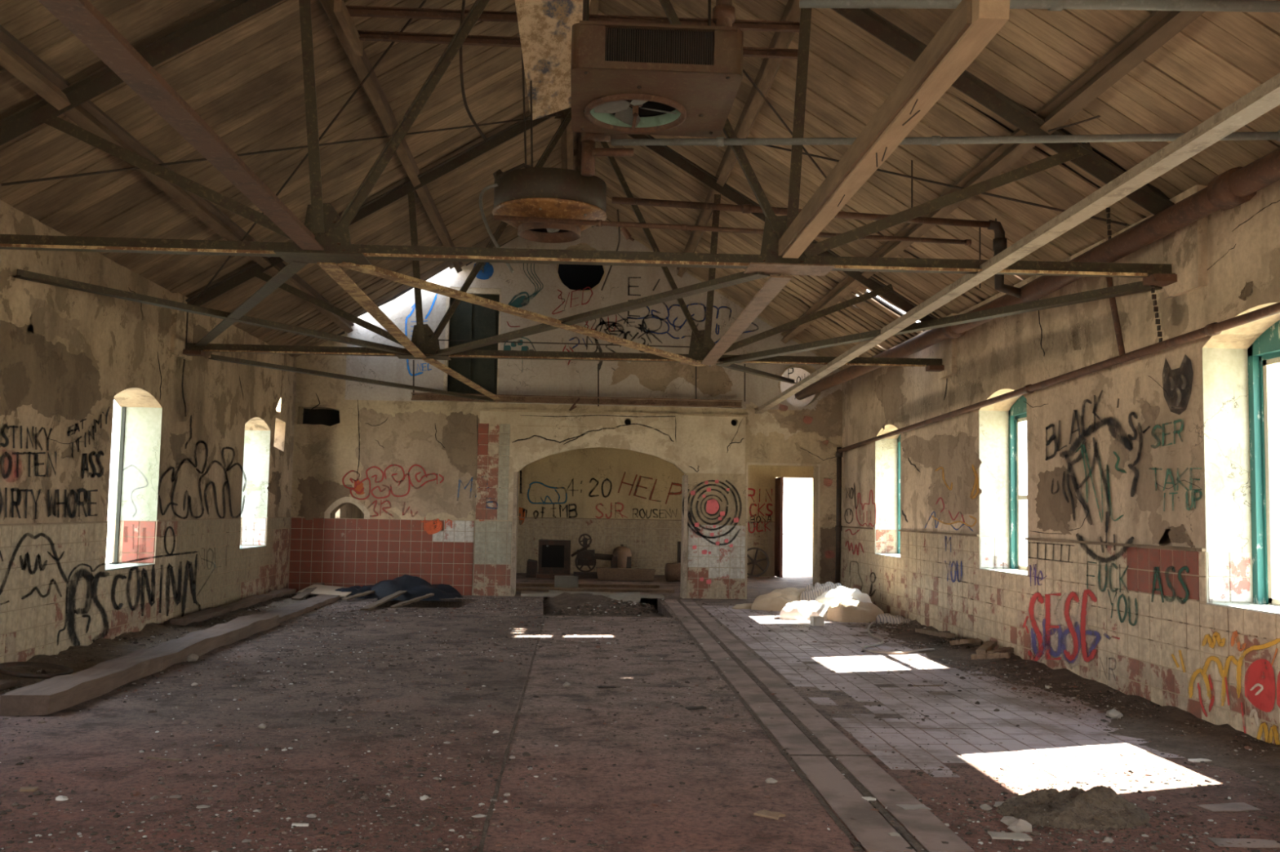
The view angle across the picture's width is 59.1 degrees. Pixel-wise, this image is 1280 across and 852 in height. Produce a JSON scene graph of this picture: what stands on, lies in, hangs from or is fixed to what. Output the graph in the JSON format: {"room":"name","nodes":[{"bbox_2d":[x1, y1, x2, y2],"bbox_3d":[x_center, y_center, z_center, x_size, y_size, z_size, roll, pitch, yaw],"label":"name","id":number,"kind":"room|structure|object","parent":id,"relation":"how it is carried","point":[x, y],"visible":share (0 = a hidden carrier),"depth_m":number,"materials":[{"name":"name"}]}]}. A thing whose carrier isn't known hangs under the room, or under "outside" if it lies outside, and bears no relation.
{"room":"abandoned industrial hall","nodes":[
{"label":"abandoned industrial hall","id":0,"kind":"room"},
{"bbox_2d":[0,200,364,663],"bbox_3d":[-5.922,0.397,12.191,0.563,4.413,31.000,1,-4,-3],"label":"wall","id":1,"kind":"structure","parent":0,"point":[67,355],"depth_m":12.04,"materials":[{"name":"paint"}]},
{"bbox_2d":[105,407,162,571],"bbox_3d":[-5.992,0.652,12.836,0.504,1.901,1.430,1,-4,-3],"label":"window","id":2,"kind":"structure","parent":1,"relation":"in","point":[139,446],"depth_m":13.54,"materials":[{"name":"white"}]},
{"bbox_2d":[240,430,271,549],"bbox_3d":[-6.263,0.948,17.654,0.504,1.901,1.440,1,-4,-3],"label":"window","id":3,"kind":"structure","parent":1,"relation":"in","point":[256,442],"depth_m":18.37,"materials":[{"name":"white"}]},
{"bbox_2d":[182,107,944,372],"bbox_3d":[-0.854,-2.557,14.618,9.947,3.552,0.370,1,-4,-3],"label":"roof truss","id":4,"kind":"object","parent":1,"relation":"attached to","point":[427,341],"visible":0.67,"depth_m":14.53,"materials":[{"name":"paint"}]},
{"bbox_2d":[13,269,412,355],"bbox_3d":[-4.193,-1.137,12.111,0.110,0.115,5.076,-1,-5,31],"label":"bar","id":5,"kind":"object","parent":4,"relation":"attached to","point":[21,274],"visible":0.85,"depth_m":11.46,"materials":[{"name":"metal"}]},
{"bbox_2d":[316,262,426,357],"bbox_3d":[-2.610,-1.089,11.533,0.140,0.060,5.400,1,-4,-3],"label":"bar","id":6,"kind":"object","parent":4,"relation":"attached to","point":[335,272],"visible":0.92,"depth_m":10.58,"materials":[{"name":"paint"}]},
{"bbox_2d":[422,358,502,400],"bbox_3d":[-2.613,-0.682,17.172,0.140,0.070,5.416,1,-4,2],"label":"bar","id":7,"kind":"object","parent":4,"relation":"attached to","point":[437,364],"visible":0.92,"depth_m":16.52,"materials":[{"name":"paint"}]},
{"bbox_2d":[208,354,494,401],"bbox_3d":[-4.053,-0.675,17.141,0.100,0.060,5.955,-1,-5,30],"label":"bar","id":8,"kind":"object","parent":7,"relation":"attached to","point":[216,357],"visible":0.92,"depth_m":16.52,"materials":[{"name":"metal"}]},
{"bbox_2d":[718,364,796,383],"bbox_3d":[1.909,-0.818,17.596,0.100,0.510,6.052,0,-4,17],"label":"bar","id":9,"kind":"object","parent":4,"relation":"on","point":[734,366],"visible":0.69,"depth_m":17.23,"materials":[{"name":"metal"}]},
{"bbox_2d":[715,280,1162,365],"bbox_3d":[2.629,-0.995,11.852,0.120,0.090,6.165,4,-5,-31],"label":"beam","id":10,"kind":"structure","parent":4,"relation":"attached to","point":[1134,287],"depth_m":10.90,"materials":[{"name":"metal"}]},
{"bbox_2d":[0,0,1177,286],"bbox_3d":[-0.534,-2.977,8.932,9.947,3.552,0.370,1,-4,-3],"label":"roof truss","id":11,"kind":"object","parent":1,"relation":"attached to","point":[331,230],"visible":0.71,"depth_m":8.80,"materials":[{"name":"paint"}]},
{"bbox_2d":[37,0,324,250],"bbox_3d":[-2.312,-1.588,5.742,0.160,0.120,5.540,1,-4,-3],"label":"wooden beam","id":12,"kind":"structure","parent":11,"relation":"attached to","point":[82,18],"depth_m":5.49,"materials":[{"name":"wood"}]},
{"bbox_2d":[194,261,308,346],"bbox_3d":[-4.168,-1.169,11.657,0.120,0.140,6.389,3,-5,-28],"label":"bar","id":13,"kind":"object","parent":11,"relation":"attached to","point":[291,268],"visible":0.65,"depth_m":10.56,"materials":[{"name":"metal"}]},
{"bbox_2d":[336,262,705,366],"bbox_3d":[-0.769,-1.043,11.634,0.130,0.070,6.471,-1,-5,29],"label":"bar","id":14,"kind":"object","parent":11,"relation":"attached to","point":[372,270],"visible":0.88,"depth_m":10.65,"materials":[{"name":"paint"}]},
{"bbox_2d":[433,271,769,355],"bbox_3d":[-0.789,-1.078,11.645,0.130,0.080,6.371,4,-5,-34],"label":"bar","id":15,"kind":"object","parent":11,"relation":"attached to","point":[740,277],"visible":0.81,"depth_m":10.72,"materials":[{"name":"metal"}]},
{"bbox_2d":[700,273,791,364],"bbox_3d":[0.993,-1.008,11.730,0.170,0.060,5.400,1,-4,-3],"label":"bar","id":16,"kind":"object","parent":11,"relation":"attached to","point":[774,285],"visible":0.96,"depth_m":10.77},
{"bbox_2d":[777,0,1009,258],"bbox_3d":[1.247,-1.471,6.516,0.155,0.238,4.382,1,-4,-3],"label":"timber beam","id":17,"kind":"structure","parent":11,"relation":"on","point":[973,24],"depth_m":5.41,"materials":[{"name":"brown wood"}]},
{"bbox_2d":[755,72,1279,413],"bbox_3d":[2.564,-0.986,11.843,0.130,0.250,17.232,1,-4,-3],"label":"beam","id":18,"kind":"structure","parent":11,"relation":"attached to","point":[1265,97],"depth_m":6.94,"materials":[{"name":"wood"}]},
{"bbox_2d":[1149,285,1162,342],"bbox_3d":[4.161,-0.942,9.102,0.087,0.550,0.035,0,-4,15],"label":"chain","id":19,"kind":"object","parent":11,"relation":"hanging from","point":[1153,290],"visible":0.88,"depth_m":9.09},
{"bbox_2d":[0,0,577,358],"bbox_3d":[-3.277,-3.339,8.920,5.518,3.368,23.840,1,-4,-3],"label":"ceiling","id":20,"kind":"structure","parent":0,"point":[245,81],"depth_m":11.39,"materials":[{"name":"brown"}]},
{"bbox_2d":[0,114,562,186],"bbox_3d":[-3.087,-3.017,11.965,0.024,2.617,6.825,-2,-5,38],"label":"rod","id":21,"kind":"object","parent":20,"relation":"attached to","point":[557,115],"visible":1,"depth_m":11.08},
{"bbox_2d":[191,0,426,305],"bbox_3d":[-3.765,-2.597,12.024,0.024,2.070,5.732,5,-6,-40],"label":"rod","id":22,"kind":"object","parent":20,"relation":"attached to","point":[424,1],"visible":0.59,"depth_m":11.28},
{"bbox_2d":[459,0,487,141],"bbox_3d":[-1.379,-2.916,9.289,0.076,1.110,0.318,-3,-6,41],"label":"cable","id":23,"kind":"object","parent":20,"relation":"hanging from","point":[470,116],"visible":0.85,"depth_m":9.21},
{"bbox_2d":[492,53,607,243],"bbox_3d":[-0.769,-2.978,9.969,1.004,2.640,1.004,1,-4,-3],"label":"hanging lamp","id":24,"kind":"object","parent":20,"relation":"hanging from","point":[530,191],"visible":0.86,"depth_m":9.55,"materials":[{"name":"metal"}]},
{"bbox_2d":[479,183,514,273],"bbox_3d":[-1.199,-1.659,9.388,0.163,0.854,0.507,3,-5,-27],"label":"cable","id":25,"kind":"object","parent":24,"relation":"hanging from","point":[491,186],"visible":0.91,"depth_m":9.45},
{"bbox_2d":[493,215,971,245],"bbox_3d":[0.967,-1.746,10.080,4.576,0.245,0.069,2,-4,-17],"label":"pipe","id":26,"kind":"object","parent":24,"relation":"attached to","point":[598,223],"visible":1,"depth_m":9.88,"materials":[{"name":"metal"}]},
{"bbox_2d":[515,0,591,120],"bbox_3d":[-0.734,-3.123,9.537,0.641,0.852,0.814,1,-4,-3],"label":"duct","id":27,"kind":"object","parent":20,"relation":"hanging from","point":[544,26],"visible":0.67,"depth_m":9.49,"materials":[{"name":"metal"}]},
{"bbox_2d":[439,339,689,347],"bbox_3d":[-1.281,-1.442,19.759,4.544,0.027,0.024,1,-4,-3],"label":"rod","id":28,"kind":"object","parent":20,"relation":"attached to","point":[439,340],"visible":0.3,"depth_m":19.75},
{"bbox_2d":[346,5,799,32],"bbox_3d":[-0.528,-3.438,9.539,3.946,0.093,0.050,1,-4,-3],"label":"pipe","id":29,"kind":"object","parent":20,"relation":"attached to","point":[353,11],"visible":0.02,"depth_m":9.52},
{"bbox_2d":[357,30,798,59],"bbox_3d":[-0.558,-3.373,9.985,3.995,0.078,0.050,1,-4,-3],"label":"steel rail","id":30,"kind":"object","parent":20,"relation":"attached to","point":[376,36],"visible":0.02,"depth_m":9.93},
{"bbox_2d":[333,0,363,56],"bbox_3d":[-2.461,-3.367,9.546,0.060,0.170,1.016,1,-4,-4],"label":"wood block","id":31,"kind":"object","parent":30,"relation":"attached to","point":[340,11],"visible":1,"depth_m":9.44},
{"bbox_2d":[288,219,844,599],"bbox_3d":[-1.224,-0.385,20.474,10.616,7.382,0.543,1,-4,-3],"label":"wall","id":32,"kind":"structure","parent":0,"point":[434,484],"depth_m":20.23,"materials":[{"name":"paint"}]},
{"bbox_2d":[443,286,501,394],"bbox_3d":[-3.014,-1.489,20.353,0.980,2.000,0.230,1,-4,-3],"label":"door","id":33,"kind":"structure","parent":32,"relation":"in","point":[468,322],"depth_m":20.35,"materials":[{"name":"paint"}]},
{"bbox_2d":[410,392,742,410],"bbox_3d":[-1.104,-0.392,20.051,5.870,0.262,0.164,1,-4,-3],"label":"channel","id":34,"kind":"object","parent":32,"relation":"attached to","point":[418,396],"depth_m":20.09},
{"bbox_2d":[557,249,604,290],"bbox_3d":[-1.322,-2.038,21.317,2.400,3.700,0.980,1,-4,-3],"label":"hole","id":35,"kind":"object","parent":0,"point":[574,277],"depth_m":21.68,"materials":[{"name":"black"}]},
{"bbox_2d":[0,573,1279,851],"bbox_3d":[0.157,2.834,12.454,13.000,0.716,31.200,1,-4,-3],"label":"floor","id":36,"kind":"structure","parent":0,"point":[83,740],"depth_m":7.38,"materials":[{"name":"concrete"}]},
{"bbox_2d":[0,613,279,716],"bbox_3d":[-4.614,2.247,11.299,0.388,0.171,6.451,1,-4,-3],"label":"concrete curb","id":37,"kind":"structure","parent":36,"relation":"on","point":[57,693],"depth_m":9.61,"materials":[{"name":"concrete"}]},
{"bbox_2d":[0,589,316,701],"bbox_3d":[-5.075,2.337,12.349,1.347,0.143,14.549,1,-4,-3],"label":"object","id":38,"kind":"object","parent":36,"relation":"on","point":[124,649],"visible":0.42,"depth_m":11.71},
{"bbox_2d":[0,679,17,690],"bbox_3d":[-5.132,1.965,7.399,0.190,0.090,3.603,1,-4,-1],"label":"plank","id":39,"kind":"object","parent":38,"relation":"on","point":[4,684],"depth_m":9.08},
{"bbox_2d":[0,662,73,679],"bbox_3d":[-5.106,2.058,9.516,0.596,0.102,0.597,1,-4,-3],"label":"hoop","id":40,"kind":"object","parent":38,"relation":"on","point":[68,670],"visible":0.91,"depth_m":9.53},
{"bbox_2d":[169,588,296,625],"bbox_3d":[-5.684,2.542,16.163,0.250,0.100,5.201,1,-4,-3],"label":"plank","id":41,"kind":"object","parent":38,"relation":"on","point":[206,614],"depth_m":15.34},
{"bbox_2d":[291,582,324,600],"bbox_3d":[-5.543,2.763,18.892,0.154,0.172,1.722,1,-4,-3],"label":"plank","id":42,"kind":"object","parent":38,"relation":"on","point":[300,596],"visible":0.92,"depth_m":18.58,"materials":[{"name":"brown wood"}]},
{"bbox_2d":[262,594,342,622],"bbox_3d":[-4.996,2.690,16.844,0.368,0.090,4.502,1,-4,-3],"label":"plank","id":43,"kind":"object","parent":36,"relation":"on","point":[290,611],"depth_m":16.47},
{"bbox_2d":[297,584,351,596],"bbox_3d":[-5.233,2.766,18.984,0.970,0.130,0.788,0,-4,11],"label":"cardboard sheet","id":44,"kind":"object","parent":36,"relation":"on","point":[321,589],"visible":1,"depth_m":18.90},
{"bbox_2d":[334,585,379,600],"bbox_3d":[-4.818,2.816,19.154,1.000,0.231,0.700,1,-4,-3],"label":"plastic sheet","id":45,"kind":"object","parent":36,"relation":"on","point":[354,589],"visible":0.52,"depth_m":18.98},
{"bbox_2d":[341,590,374,600],"bbox_3d":[-4.518,2.800,19.139,0.110,0.174,1.953,0,-4,15],"label":"plank","id":46,"kind":"object","parent":36,"relation":"on","point":[358,595],"visible":0.52,"depth_m":18.56,"materials":[{"name":"brown wood"}]},
{"bbox_2d":[360,591,406,610],"bbox_3d":[-4.003,2.776,18.721,0.132,0.169,4.485,1,-4,1],"label":"plank","id":47,"kind":"object","parent":36,"relation":"on","point":[384,600],"visible":0.59,"depth_m":17.50,"materials":[{"name":"brown wood"}]},
{"bbox_2d":[390,593,434,608],"bbox_3d":[-3.495,2.685,17.354,0.091,0.175,0.934,-1,-5,29],"label":"plank","id":48,"kind":"object","parent":36,"relation":"on","point":[416,599],"visible":1,"depth_m":17.32,"materials":[{"name":"brown wood"}]},
{"bbox_2d":[366,574,462,601],"bbox_3d":[-4.029,2.754,19.404,2.000,0.421,0.800,1,-4,-3],"label":"plastic sheet","id":49,"kind":"object","parent":36,"relation":"on","point":[415,587],"visible":0.76,"depth_m":19.15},
{"bbox_2d":[526,559,537,577],"bbox_3d":[-2.451,3.241,25.642,0.244,0.416,0.419,1,-4,-3],"label":"crate","id":50,"kind":"object","parent":36,"relation":"on","point":[531,566],"visible":0.86,"depth_m":25.44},
{"bbox_2d":[536,539,570,578],"bbox_3d":[-1.952,3.022,25.717,0.770,0.845,0.803,1,-4,-3],"label":"box","id":51,"kind":"object","parent":36,"relation":"on","point":[554,555],"visible":0.96,"depth_m":25.37,"materials":[{"name":"black"}]},
{"bbox_2d":[554,575,577,587],"bbox_3d":[-1.450,3.073,22.212,0.466,0.244,0.256,1,-4,-3],"label":"cinder block","id":52,"kind":"object","parent":36,"relation":"on","point":[560,581],"visible":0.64,"depth_m":22.09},
{"bbox_2d":[515,582,659,588],"bbox_3d":[-1.114,3.204,22.699,3.002,0.070,0.262,1,-4,-5],"label":"plank","id":53,"kind":"object","parent":36,"relation":"on","point":[517,584],"visible":0.8,"depth_m":22.61,"materials":[{"name":"brown wood"}]},
{"bbox_2d":[570,533,613,578],"bbox_3d":[-0.960,2.961,25.691,1.227,1.020,0.704,1,-4,-3],"label":"engine","id":54,"kind":"object","parent":36,"relation":"on","point":[584,557],"visible":0.98,"depth_m":25.43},
{"bbox_2d":[520,590,664,605],"bbox_3d":[-0.864,3.274,20.246,2.561,0.604,0.640,1,-4,-3],"label":"kerb","id":55,"kind":"object","parent":36,"relation":"on","point":[636,596],"visible":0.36,"depth_m":20.07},
{"bbox_2d":[515,586,674,592],"bbox_3d":[-0.948,3.126,21.534,3.200,0.062,0.312,1,-4,-4],"label":"plank","id":56,"kind":"object","parent":36,"relation":"on","point":[517,588],"visible":0.89,"depth_m":21.42,"materials":[{"name":"brown wood"}]},
{"bbox_2d":[542,592,664,616],"bbox_3d":[-0.645,3.239,19.610,3.800,0.608,6.400,1,-4,-3],"label":"slope","id":57,"kind":"object","parent":36,"relation":"on","point":[564,600],"visible":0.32,"depth_m":19.02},
{"bbox_2d":[551,600,659,616],"bbox_3d":[-0.581,3.123,18.468,1.856,0.380,2.930,1,-4,-3],"label":"rubble","id":58,"kind":"object","parent":57,"relation":"on","point":[647,605],"visible":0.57,"depth_m":18.67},
{"bbox_2d":[610,556,631,568],"bbox_3d":[-0.430,3.235,25.798,0.461,0.523,0.521,1,-4,-3],"label":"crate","id":59,"kind":"object","parent":36,"relation":"on","point":[614,559],"visible":0.36,"depth_m":25.56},
{"bbox_2d":[612,544,631,568],"bbox_3d":[-0.414,3.089,25.760,0.440,0.774,0.440,1,-4,-3],"label":"tank","id":60,"kind":"object","parent":36,"relation":"on","point":[621,552],"visible":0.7,"depth_m":25.58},
{"bbox_2d":[595,567,655,581],"bbox_3d":[-0.321,3.260,24.849,1.309,0.260,0.400,1,-4,-3],"label":"trough","id":61,"kind":"object","parent":36,"relation":"on","point":[603,573],"visible":1,"depth_m":24.67,"materials":[{"name":"brown wood"}]},
{"bbox_2d":[0,592,1279,851],"bbox_3d":[-0.844,2.426,12.306,9.754,0.106,15.061,1,-4,-3],"label":"rubble","id":62,"kind":"object","parent":36,"relation":"on","point":[239,818],"visible":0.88,"depth_m":7.05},
{"bbox_2d":[664,563,680,582],"bbox_3d":[0.836,3.230,24.966,0.507,0.420,0.400,2,-4,-15],"label":"tank","id":63,"kind":"object","parent":36,"relation":"on","point":[672,571],"visible":0.66,"depth_m":24.80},
{"bbox_2d":[746,547,769,577],"bbox_3d":[2.741,3.276,27.116,0.700,0.720,0.450,1,-4,-3],"label":"spoked wheel","id":64,"kind":"object","parent":36,"relation":"on","point":[754,562],"visible":0.75,"depth_m":27.02,"materials":[{"name":"metal"}]},
{"bbox_2d":[753,809,785,819],"bbox_3d":[0.667,1.993,5.793,0.143,0.012,0.098,-2,-5,35],"label":"flake","id":65,"kind":"object","parent":36,"relation":"on","point":[775,815],"visible":1,"depth_m":5.78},
{"bbox_2d":[751,587,805,611],"bbox_3d":[2.353,2.784,18.189,1.134,0.352,0.788,1,-4,-3],"label":"sack","id":66,"kind":"object","parent":36,"relation":"on","point":[776,600],"visible":0.73,"depth_m":17.98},
{"bbox_2d":[779,600,828,620],"bbox_3d":[2.546,2.733,16.769,1.031,0.249,0.680,1,-4,-3],"label":"sheet","id":67,"kind":"object","parent":36,"relation":"on","point":[802,610],"visible":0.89,"depth_m":16.49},
{"bbox_2d":[809,616,824,626],"bbox_3d":[2.460,2.711,15.690,0.179,0.124,0.163,1,-4,-3],"label":"paper scrap","id":68,"kind":"object","parent":36,"relation":"on","point":[814,620],"visible":1,"depth_m":15.63,"materials":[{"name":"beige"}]},
{"bbox_2d":[800,581,844,601],"bbox_3d":[2.978,2.727,18.072,0.910,0.470,0.892,1,-4,-3],"label":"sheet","id":69,"kind":"object","parent":36,"relation":"on","point":[811,593],"visible":0.43,"depth_m":17.85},
{"bbox_2d":[814,586,871,605],"bbox_3d":[3.115,2.692,17.338,0.992,0.436,1.008,1,-4,-3],"label":"sheet","id":70,"kind":"object","parent":36,"relation":"on","point":[841,593],"visible":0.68,"depth_m":17.09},
{"bbox_2d":[826,600,884,622],"bbox_3d":[3.173,2.697,16.507,0.885,0.305,0.631,1,-4,-3],"label":"sack","id":71,"kind":"object","parent":36,"relation":"on","point":[847,611],"visible":0.95,"depth_m":16.29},
{"bbox_2d":[862,620,934,654],"bbox_3d":[3.282,2.670,14.347,0.812,0.031,3.721,0,-4,13],"label":"hose","id":72,"kind":"object","parent":36,"relation":"on","point":[864,647],"visible":1,"depth_m":12.88,"materials":[{"name":"brown"}]},
{"bbox_2d":[896,804,930,810],"bbox_3d":[1.450,2.022,5.984,0.154,0.011,0.103,2,-4,-11],"label":"flake","id":73,"kind":"object","parent":36,"relation":"on","point":[905,806],"visible":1,"depth_m":5.98,"materials":[{"name":"brown"}]},
{"bbox_2d":[987,831,1032,841],"bbox_3d":[1.796,1.990,5.482,0.191,0.012,0.103,0,-4,8],"label":"flake","id":74,"kind":"object","parent":36,"relation":"on","point":[995,835],"visible":1,"depth_m":5.47,"materials":[{"name":"paint"}]},
{"bbox_2d":[1007,818,1032,832],"bbox_3d":[1.883,1.992,5.620,0.128,0.078,0.107,2,-4,-16],"label":"chunk","id":75,"kind":"object","parent":36,"relation":"on","point":[1020,825],"visible":0.97,"depth_m":5.58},
{"bbox_2d":[996,785,1150,830],"bbox_3d":[2.270,1.982,5.933,0.800,0.178,0.600,1,-4,-3],"label":"mound","id":76,"kind":"object","parent":36,"relation":"on","point":[1071,815],"visible":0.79,"depth_m":5.81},
{"bbox_2d":[914,793,1234,845],"bbox_3d":[2.195,1.991,5.832,1.372,0.102,0.917,1,-4,-3],"label":"rubble","id":77,"kind":"object","parent":36,"relation":"on","point":[1128,811],"visible":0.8,"depth_m":5.67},
{"bbox_2d":[881,612,1279,794],"bbox_3d":[3.543,2.502,12.316,1.048,0.122,15.548,1,-4,-3],"label":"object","id":78,"kind":"object","parent":36,"relation":"on","point":[1268,766],"visible":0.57,"depth_m":8.50,"materials":[{"name":"soil"}]},
{"bbox_2d":[875,613,911,624],"bbox_3d":[3.539,2.773,16.298,0.324,0.135,0.929,4,-5,-35],"label":"sack","id":79,"kind":"object","parent":78,"relation":"on","point":[885,618],"visible":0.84,"depth_m":16.07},
{"bbox_2d":[915,627,955,638],"bbox_3d":[3.664,2.571,14.038,0.102,0.104,1.110,2,-4,-7],"label":"plank","id":80,"kind":"object","parent":78,"relation":"on","point":[940,633],"visible":1,"depth_m":13.93,"materials":[{"name":"brown wood"}]},
{"bbox_2d":[949,638,975,645],"bbox_3d":[3.732,2.501,13.068,0.152,0.103,0.261,4,-5,-36],"label":"plank","id":81,"kind":"object","parent":78,"relation":"on","point":[971,641],"visible":1,"depth_m":13.00,"materials":[{"name":"brown wood"}]},
{"bbox_2d":[975,640,996,653],"bbox_3d":[3.853,2.465,12.552,0.111,0.101,0.526,-1,-5,30],"label":"plank","id":82,"kind":"object","parent":78,"relation":"on","point":[988,646],"visible":0.94,"depth_m":12.50,"materials":[{"name":"brown wood"}]},
{"bbox_2d":[970,651,1010,659],"bbox_3d":[3.670,2.406,11.813,0.394,0.109,0.092,-2,-5,31],"label":"plank","id":83,"kind":"object","parent":78,"relation":"on","point":[989,655],"visible":1,"depth_m":11.78,"materials":[{"name":"brown wood"}]},
{"bbox_2d":[986,646,1013,653],"bbox_3d":[3.985,2.447,12.298,0.439,0.107,0.112,3,-5,-25],"label":"plank","id":84,"kind":"object","parent":78,"relation":"on","point":[1004,650],"visible":0.56,"depth_m":12.25,"materials":[{"name":"brown wood"}]},
{"bbox_2d":[1105,708,1123,719],"bbox_3d":[3.717,2.260,8.855,0.127,0.087,0.184,1,-4,-3],"label":"chunk","id":85,"kind":"object","parent":78,"relation":"on","point":[1113,713],"visible":0.97,"depth_m":8.80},
{"bbox_2d":[1195,802,1261,812],"bbox_3d":[3.192,2.066,6.116,0.305,0.006,0.158,2,-4,-11],"label":"flake","id":86,"kind":"object","parent":36,"relation":"on","point":[1233,806],"visible":1,"depth_m":6.11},
{"bbox_2d":[1207,837,1279,848],"bbox_3d":[2.926,2.011,5.443,0.320,0.005,0.143,1,-4,3],"label":"flake","id":87,"kind":"object","parent":36,"relation":"on","point":[1259,843],"visible":1,"depth_m":5.44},
{"bbox_2d":[515,447,813,577],"bbox_3d":[-0.663,2.031,27.597,12.618,3.650,0.370,1,-4,-3],"label":"wall","id":88,"kind":"structure","parent":0,"point":[615,497],"depth_m":27.45,"materials":[{"name":"paint"}]},
{"bbox_2d":[774,477,785,577],"bbox_3d":[3.373,2.441,27.242,0.148,2.386,0.730,1,-4,-3],"label":"door","id":89,"kind":"structure","parent":88,"relation":"in","point":[779,494],"depth_m":26.99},
{"bbox_2d":[780,367,815,406],"bbox_3d":[2.693,-0.919,22.546,3.000,1.800,3.140,1,-4,-3],"label":"wall","id":90,"kind":"structure","parent":0,"point":[797,374],"depth_m":23.95,"materials":[{"name":"paint"}]},
{"bbox_2d":[577,0,1279,368],"bbox_3d":[2.220,-3.269,9.225,5.495,3.354,23.840,1,-4,-3],"label":"ceiling","id":91,"kind":"structure","parent":0,"point":[1141,72],"depth_m":10.50,"materials":[{"name":"brown"}]},
{"bbox_2d":[570,0,743,137],"bbox_3d":[0.098,-3.191,8.020,1.130,1.936,1.290,1,-4,-3],"label":"air conditioning unit","id":92,"kind":"object","parent":91,"relation":"hanging from","point":[630,78],"visible":1,"depth_m":7.47,"materials":[{"name":"brown"}]},
{"bbox_2d":[742,69,826,178],"bbox_3d":[1.583,-3.033,11.722,0.024,0.771,1.874,-2,-5,38],"label":"rod","id":93,"kind":"object","parent":91,"relation":"attached to","point":[744,71],"visible":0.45,"depth_m":11.51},
{"bbox_2d":[737,137,1127,226],"bbox_3d":[2.604,-2.493,11.217,4.343,1.727,0.024,-3,-6,43],"label":"rod","id":94,"kind":"object","parent":91,"relation":"attached to","point":[771,146],"visible":0.65,"depth_m":10.81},
{"bbox_2d":[611,130,1279,146],"bbox_3d":[2.066,-2.016,8.041,4.754,0.411,0.231,0,-5,18],"label":"conduit","id":95,"kind":"object","parent":91,"relation":"attached to","point":[938,140],"visible":1,"depth_m":8.04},
{"bbox_2d":[581,133,633,176],"bbox_3d":[-0.255,-2.158,8.847,0.407,0.370,0.232,1,-4,-3],"label":"pipe","id":96,"kind":"object","parent":95,"relation":"attached to","point":[588,149],"visible":0.86,"depth_m":8.82,"materials":[{"name":"metal"}]},
{"bbox_2d":[799,0,1279,12],"bbox_3d":[2.305,-2.313,6.208,2.841,0.122,0.123,1,-4,3],"label":"conduit","id":97,"kind":"object","parent":91,"relation":"attached to","point":[1237,6],"visible":1,"depth_m":6.19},
{"bbox_2d":[1106,207,1111,239],"bbox_3d":[4.028,-1.782,9.699,0.050,0.490,0.032,1,-4,-3],"label":"chain","id":98,"kind":"object","parent":91,"relation":"hanging from","point":[1108,209],"visible":0.57,"depth_m":9.69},
{"bbox_2d":[840,180,1279,744],"bbox_3d":[4.510,0.369,9.095,0.576,4.386,23.660,1,-4,-3],"label":"wall","id":99,"kind":"structure","parent":0,"point":[1113,593],"depth_m":10.42,"materials":[{"name":"paint"}]},
{"bbox_2d":[835,447,842,583],"bbox_3d":[3.555,1.728,20.186,0.122,2.701,0.136,1,-4,-3],"label":"pipe","id":100,"kind":"object","parent":99,"relation":"attached to","point":[838,507],"visible":0.89,"depth_m":20.16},
{"bbox_2d":[874,434,900,558],"bbox_3d":[4.072,1.002,17.465,0.506,2.021,1.430,1,-4,-3],"label":"window","id":101,"kind":"structure","parent":99,"relation":"in","point":[887,451],"depth_m":18.16,"materials":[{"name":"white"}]},
{"bbox_2d":[978,395,1027,576],"bbox_3d":[4.338,0.631,12.772,0.506,2.051,1.440,1,-4,-3],"label":"window","id":102,"kind":"structure","parent":99,"relation":"in","point":[1000,445],"depth_m":13.45,"materials":[{"name":"teal wood"}]},
{"bbox_2d":[795,147,1279,399],"bbox_3d":[3.817,-1.312,12.037,0.398,0.403,17.557,1,-4,-5],"label":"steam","id":103,"kind":"object","parent":99,"relation":"attached to","point":[1237,186],"visible":0.81,"depth_m":9.19,"materials":[{"name":"metal"}]},
{"bbox_2d":[986,219,1021,297],"bbox_3d":[3.694,-1.674,11.327,0.463,0.764,0.161,3,-5,-22],"label":"pipe","id":104,"kind":"object","parent":103,"relation":"attached to","point":[999,242],"visible":0.68,"depth_m":11.26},
{"bbox_2d":[611,196,990,227],"bbox_3d":[1.624,-2.118,11.195,3.809,0.192,0.092,1,-4,-3],"label":"pipe","id":105,"kind":"object","parent":104,"relation":"attached to","point":[744,208],"visible":0.84,"depth_m":11.15,"materials":[{"name":"metal"}]},
{"bbox_2d":[1104,276,1124,355],"bbox_3d":[4.109,-1.037,9.785,0.067,0.928,0.193,4,-5,-37],"label":"pipe","id":106,"kind":"object","parent":103,"relation":"attached to","point":[1108,279],"visible":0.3,"depth_m":9.74,"materials":[{"name":"metal"}]},
{"bbox_2d":[837,302,1279,453],"bbox_3d":[4.038,-0.371,11.729,0.102,0.450,17.052,1,-4,-3],"label":"pipe","id":107,"kind":"object","parent":99,"relation":"attached to","point":[1215,328],"visible":1,"depth_m":9.89,"materials":[{"name":"metal"}]},
{"bbox_2d":[1202,320,1279,615],"bbox_3d":[4.611,0.248,7.930,0.506,2.121,1.470,1,-4,-3],"label":"window","id":108,"kind":"structure","parent":99,"relation":"in","point":[1238,430],"depth_m":8.62,"materials":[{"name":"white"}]},
{"label":"outside","id":109,"kind":"structure","parent":0,"visible":0},
{"bbox_2d":[105,521,1279,599],"bbox_3d":[-1.726,4.501,29.699,180.000,0.300,180.000,1,-4,-3],"label":"ground","id":110,"kind":"structure","parent":109,"point":[797,548],"depth_m":59.95,"materials":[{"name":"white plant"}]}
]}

